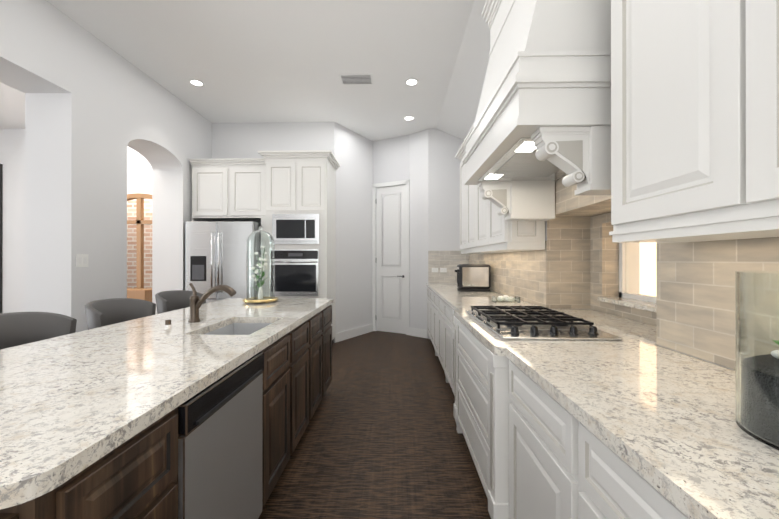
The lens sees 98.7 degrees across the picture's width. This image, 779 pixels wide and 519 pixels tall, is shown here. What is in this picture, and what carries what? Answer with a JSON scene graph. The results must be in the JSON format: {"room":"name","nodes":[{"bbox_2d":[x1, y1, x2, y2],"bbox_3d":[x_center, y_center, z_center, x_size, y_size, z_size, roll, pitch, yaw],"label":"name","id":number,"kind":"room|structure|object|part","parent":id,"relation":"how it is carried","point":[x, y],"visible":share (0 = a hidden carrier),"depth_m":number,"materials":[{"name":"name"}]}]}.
{"room":"kitchen","nodes":[
{"label":"kitchen","id":0,"kind":"room"},
{"bbox_2d":[0,129,151,312],"bbox_3d":[-4.227,-0.433,4.366,1.890,3.490,2.280,0,0,1],"label":"wall","id":1,"kind":"structure","parent":0,"point":[12,223],"depth_m":3.19,"materials":[{"name":"white paint"}]},
{"bbox_2d":[0,0,211,332],"bbox_3d":[-3.138,-0.437,1.196,0.430,3.490,8.590,0,0,1],"label":"wall","id":2,"kind":"structure","parent":0,"point":[95,107],"depth_m":3.18,"materials":[{"name":"white paint"}]},
{"bbox_2d":[76,254,87,266],"bbox_3d":[-2.874,0.010,3.135,0.008,0.120,0.120,0,0,1],"label":"light switch","id":3,"kind":"object","parent":2,"relation":"attached to","point":[81,260],"visible":1,"depth_m":3.13,"materials":[{"name":"white plastic"}]},
{"bbox_2d":[0,0,489,140],"bbox_3d":[-3.010,-1.963,2.650,10.000,0.635,11.500,0,0,1],"label":"ceiling","id":4,"kind":"structure","parent":0,"point":[252,61],"depth_m":3.59,"materials":[{"name":"white paint"}]},
{"bbox_2d":[188,79,204,86],"bbox_3d":[-2.377,-2.175,4.127,0.176,0.006,0.176,0,0,1],"label":"recessed light","id":5,"kind":"object","parent":4,"relation":"in","point":[196,82],"visible":1,"depth_m":4.11,"materials":[{"name":"white"}]},
{"bbox_2d":[338,73,373,83],"bbox_3d":[-0.399,-2.174,4.032,0.400,0.009,0.220,0,0,1],"label":"ceiling vent","id":6,"kind":"object","parent":4,"relation":"in","point":[365,78],"visible":1,"depth_m":4.01,"materials":[{"name":"white metal"}]},
{"bbox_2d":[403,116,414,120],"bbox_3d":[0.300,-2.174,5.157,0.176,0.006,0.176,0,0,1],"label":"recessed light","id":7,"kind":"object","parent":4,"relation":"in","point":[408,118],"visible":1,"depth_m":5.16,"materials":[{"name":"white"}]},
{"bbox_2d":[405,78,418,85],"bbox_3d":[0.273,-2.175,4.107,0.176,0.006,0.176,0,0,1],"label":"recessed light","id":8,"kind":"object","parent":4,"relation":"in","point":[411,82],"visible":1,"depth_m":4.10,"materials":[{"name":"white"}]},
{"bbox_2d":[212,122,463,332],"bbox_3d":[-0.595,-0.431,5.793,5.310,3.490,1.015,0,0,1],"label":"wall","id":9,"kind":"structure","parent":0,"point":[426,162],"depth_m":5.58,"materials":[{"name":"white paint"}]},
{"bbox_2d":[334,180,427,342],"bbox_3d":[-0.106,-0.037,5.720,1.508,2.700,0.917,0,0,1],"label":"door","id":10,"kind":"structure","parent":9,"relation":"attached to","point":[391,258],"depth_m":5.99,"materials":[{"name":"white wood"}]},
{"bbox_2d":[428,251,467,282],"bbox_3d":[0.976,0.125,5.566,0.660,0.543,0.006,0,0,1],"label":"wall tiles","id":11,"kind":"structure","parent":9,"relation":"attached to","point":[449,260],"depth_m":5.56,"materials":[{"name":"beige tile"}]},
{"bbox_2d":[432,268,446,271],"bbox_3d":[0.830,0.174,5.562,0.232,0.050,0.008,0,0,1],"label":"outlet","id":12,"kind":"object","parent":11,"relation":"attached to","point":[441,269],"visible":1,"depth_m":5.56,"materials":[{"name":"white plastic"}]},
{"bbox_2d":[258,331,490,518],"bbox_3d":[-2.910,1.309,2.644,10.200,0.001,11.500,0,0,1],"label":"floor","id":13,"kind":"structure","parent":0,"point":[381,438],"depth_m":2.32,"materials":[{"name":"brown wood"}]},
{"bbox_2d":[0,312,76,349],"bbox_3d":[-1.937,0.803,1.772,0.459,1.013,0.559,0,0,1],"label":"stool","id":14,"kind":"object","parent":13,"relation":"on","point":[18,328],"visible":0.12,"depth_m":1.93,"materials":[{"name":"grey fabric"}]},
{"bbox_2d":[85,298,155,329],"bbox_3d":[-1.916,0.804,2.471,0.470,1.013,0.558,0,0,1],"label":"stool","id":15,"kind":"object","parent":13,"relation":"on","point":[103,312],"visible":0.12,"depth_m":2.56,"materials":[{"name":"grey leather"}]},
{"bbox_2d":[0,302,332,518],"bbox_3d":[-1.089,0.871,1.986,1.030,0.876,2.772,0,0,1],"label":"kitchen island","id":16,"kind":"object","parent":13,"relation":"on","point":[210,414],"depth_m":1.19,"materials":[{"name":"brown wood"}]},
{"bbox_2d":[0,298,331,513],"bbox_3d":[-1.142,0.393,1.993,1.085,0.080,2.823,0,0,1],"label":"island countertop","id":17,"kind":"structure","parent":16,"relation":"on","point":[65,399],"depth_m":1.11,"materials":[{"name":"white stone"}]},
{"bbox_3d":[-1.295,0.373,1.959,0.034,0.040,0.033,0,0,1],"label":"air switch button","id":18,"kind":"part","parent":17,"relation":"part of","materials":[{"name":"brown metal"}]},
{"bbox_2d":[188,283,235,322],"bbox_3d":[-1.108,0.270,2.096,0.324,0.245,0.100,0,0,1],"label":"faucet","id":19,"kind":"object","parent":17,"relation":"on","point":[196,302],"visible":1,"depth_m":2.09,"materials":[{"name":"brown metal"}]},
{"bbox_2d":[242,226,277,302],"bbox_3d":[-1.196,0.043,3.107,0.312,0.702,0.312,0,0,1],"label":"glass cloche","id":20,"kind":"object","parent":17,"relation":"on","point":[260,265],"visible":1,"depth_m":3.01,"materials":[{"name":"clear glass"}]},
{"bbox_2d":[155,290,205,313],"bbox_3d":[-1.902,0.805,3.143,0.468,1.013,0.558,0,0,1],"label":"stool","id":21,"kind":"object","parent":13,"relation":"on","point":[168,301],"visible":0.25,"depth_m":3.21,"materials":[{"name":"grey fabric"}]},
{"bbox_2d":[185,221,260,302],"bbox_3d":[-2.298,0.397,4.874,0.925,1.830,0.816,0,0,1],"label":"fridge","id":22,"kind":"object","parent":13,"relation":"on","point":[215,253],"visible":0.35,"depth_m":4.52,"materials":[{"name":"silver metal"}]},
{"bbox_2d":[189,150,339,343],"bbox_3d":[-1.791,-0.088,4.941,2.015,2.800,0.733,0,0,1],"label":"tall cabinet","id":23,"kind":"object","parent":13,"relation":"on","point":[286,199],"visible":0.73,"depth_m":4.63,"materials":[{"name":"white wood"}]},
{"bbox_2d":[427,291,429,338],"bbox_3d":[0.966,0.875,5.311,0.690,0.876,0.498,0,0,1],"label":"base cabinet","id":24,"kind":"object","parent":13,"relation":"on","point":[428,292],"depth_m":5.37,"materials":[{"name":"white wood"}]},
{"bbox_2d":[430,295,433,345],"bbox_3d":[0.955,0.875,4.813,0.690,0.876,0.498,0,0,1],"label":"base cabinet","id":25,"kind":"object","parent":13,"relation":"on","point":[431,296],"depth_m":4.79,"materials":[{"name":"white wood"}]},
{"bbox_2d":[434,299,437,355],"bbox_3d":[0.944,0.874,4.315,0.690,0.876,0.497,0,0,1],"label":"base cabinet","id":26,"kind":"object","parent":13,"relation":"on","point":[435,300],"depth_m":4.37,"materials":[{"name":"white wood"}]},
{"bbox_2d":[438,303,441,364],"bbox_3d":[0.932,0.873,3.818,0.690,0.876,0.498,0,0,1],"label":"base cabinet","id":27,"kind":"object","parent":13,"relation":"on","point":[439,304],"depth_m":3.92,"materials":[{"name":"white wood"}]},
{"bbox_2d":[442,307,449,383],"bbox_3d":[0.921,0.873,3.320,0.690,0.876,0.498,0,0,1],"label":"base cabinet","id":28,"kind":"object","parent":13,"relation":"on","point":[445,314],"depth_m":3.45,"materials":[{"name":"white wood"}]},
{"bbox_2d":[450,315,505,518],"bbox_3d":[0.864,0.871,2.045,0.748,0.876,1.096,0,0,1],"label":"base cabinet","id":29,"kind":"object","parent":13,"relation":"on","point":[477,379],"depth_m":1.77,"materials":[{"name":"white wood"}]},
{"bbox_2d":[426,283,778,518],"bbox_3d":[1.042,0.414,2.383,1.094,0.040,6.353,0,0,1],"label":"countertop","id":30,"kind":"structure","parent":29,"relation":"on","point":[662,419],"depth_m":0.89,"materials":[{"name":"white stone"}]},
{"bbox_2d":[455,264,490,291],"bbox_3d":[1.041,0.227,4.227,0.430,0.336,0.220,0,0,1],"label":"toaster","id":31,"kind":"object","parent":30,"relation":"on","point":[473,277],"visible":1,"depth_m":4.12,"materials":[{"name":"black"}]},
{"bbox_2d":[492,295,519,302],"bbox_3d":[1.081,0.362,3.106,0.220,0.063,0.120,0,0,1],"label":"dish","id":32,"kind":"object","parent":30,"relation":"on","point":[505,299],"visible":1,"depth_m":3.05,"materials":[{"name":"white ceramic"}]},
{"bbox_2d":[466,305,622,339],"bbox_3d":[0.853,0.366,2.068,0.580,0.054,0.885,0,0,1],"label":"cooktop","id":33,"kind":"object","parent":30,"relation":"in","point":[520,322],"visible":1,"depth_m":1.85,"materials":[{"name":"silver metal"}]},
{"bbox_2d":[735,271,778,449],"bbox_3d":[0.937,0.210,0.699,0.300,0.362,0.300,0,0,1],"label":"terrarium","id":34,"kind":"object","parent":30,"relation":"on","point":[757,355],"visible":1,"depth_m":0.72,"materials":[{"name":"clear glass"}]},
{"bbox_2d":[506,371,565,518],"bbox_3d":[0.874,0.870,1.217,0.690,0.876,0.559,0,0,1],"label":"base cabinet","id":35,"kind":"object","parent":13,"relation":"on","point":[535,436],"depth_m":1.25,"materials":[{"name":"white wood"}]},
{"bbox_2d":[566,427,657,518],"bbox_3d":[0.862,0.869,0.650,0.690,0.876,0.576,0,0,1],"label":"base cabinet","id":36,"kind":"object","parent":13,"relation":"on","point":[593,491],"depth_m":0.86,"materials":[{"name":"white wood"}]},
{"bbox_2d":[490,175,733,369],"bbox_3d":[1.595,-0.392,1.245,0.730,3.400,8.900,0,0,1],"label":"wall","id":37,"kind":"structure","parent":0,"point":[604,263],"depth_m":2.51,"materials":[{"name":"white paint"}]},
{"bbox_2d":[467,185,474,253],"bbox_3d":[1.120,-0.744,3.920,0.321,1.270,0.484,0,0,1],"label":"upper cabinet","id":38,"kind":"object","parent":37,"relation":"attached to","point":[470,188],"depth_m":3.98,"materials":[{"name":"white wood"}]},
{"bbox_2d":[459,150,494,253],"bbox_3d":[1.131,-0.743,4.409,0.321,1.270,0.495,0,0,1],"label":"upper cabinet","id":39,"kind":"object","parent":37,"relation":"attached to","point":[463,188],"depth_m":4.40,"materials":[{"name":"white wood"}]},
{"bbox_2d":[475,185,486,249],"bbox_3d":[1.109,-0.745,3.435,0.321,1.270,0.485,0,0,1],"label":"upper cabinet","id":40,"kind":"object","parent":37,"relation":"attached to","point":[485,228],"depth_m":3.50,"materials":[{"name":"white wood"}]},
{"bbox_2d":[468,221,547,306],"bbox_3d":[1.291,0.028,4.119,0.006,0.733,2.886,0,0,1],"label":"wall tiles","id":41,"kind":"structure","parent":37,"relation":"attached to","point":[522,274],"depth_m":3.24,"materials":[{"name":"beige tile"}]},
{"bbox_2d":[487,199,544,249],"bbox_3d":[1.098,-0.745,2.940,0.321,1.270,0.506,0,0,1],"label":"upper cabinet","id":42,"kind":"object","parent":37,"relation":"attached to","point":[502,234],"depth_m":2.70,"materials":[{"name":"white wood"}]},
{"bbox_2d":[462,0,610,220],"bbox_3d":[0.904,-1.210,2.076,0.670,1.802,1.228,0,0,1],"label":"range hood","id":43,"kind":"object","parent":37,"relation":"attached to","point":[542,123],"visible":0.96,"depth_m":1.52,"materials":[{"name":"white wood"}]},
{"bbox_2d":[548,217,589,308],"bbox_3d":[1.437,0.026,2.675,0.330,0.733,0.006,0,0,1],"label":"wall tiles","id":44,"kind":"structure","parent":37,"relation":"attached to","point":[568,237],"depth_m":2.67,"materials":[{"name":"beige tile"}]},
{"bbox_2d":[597,242,655,311],"bbox_3d":[1.661,0.019,2.103,0.205,0.580,0.840,0,0,1],"label":"sill","id":45,"kind":"structure","parent":37,"relation":"attached to","point":[637,301],"depth_m":2.41,"materials":[{"name":"stone"}]},
{"bbox_2d":[609,0,778,235],"bbox_3d":[1.058,-0.759,1.110,0.321,1.307,0.535,0,0,1],"label":"upper cabinet","id":46,"kind":"object","parent":37,"relation":"attached to","point":[694,120],"depth_m":1.07,"materials":[{"name":"white wood"}]},
{"bbox_2d":[656,237,778,369],"bbox_3d":[1.203,0.023,0.176,0.006,0.733,2.746,0,0,1],"label":"wall tiles","id":47,"kind":"structure","parent":37,"relation":"attached to","point":[695,299],"depth_m":1.30,"materials":[{"name":"beige tile"}]},
{"bbox_2d":[729,0,778,223],"bbox_3d":[1.046,-0.760,0.580,0.321,1.307,0.526,0,0,1],"label":"upper cabinet","id":48,"kind":"object","parent":37,"relation":"attached to","point":[753,24],"depth_m":0.82,"materials":[{"name":"white wood"}]},
{"label":"outside","id":49,"kind":"structure","parent":0,"visible":0},
{"bbox_2d":[640,242,655,295],"bbox_3d":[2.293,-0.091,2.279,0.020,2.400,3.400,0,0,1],"label":"window","id":50,"kind":"structure","parent":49,"point":[645,275],"depth_m":2.97,"materials":[{"name":"beige glass"}]}
]}

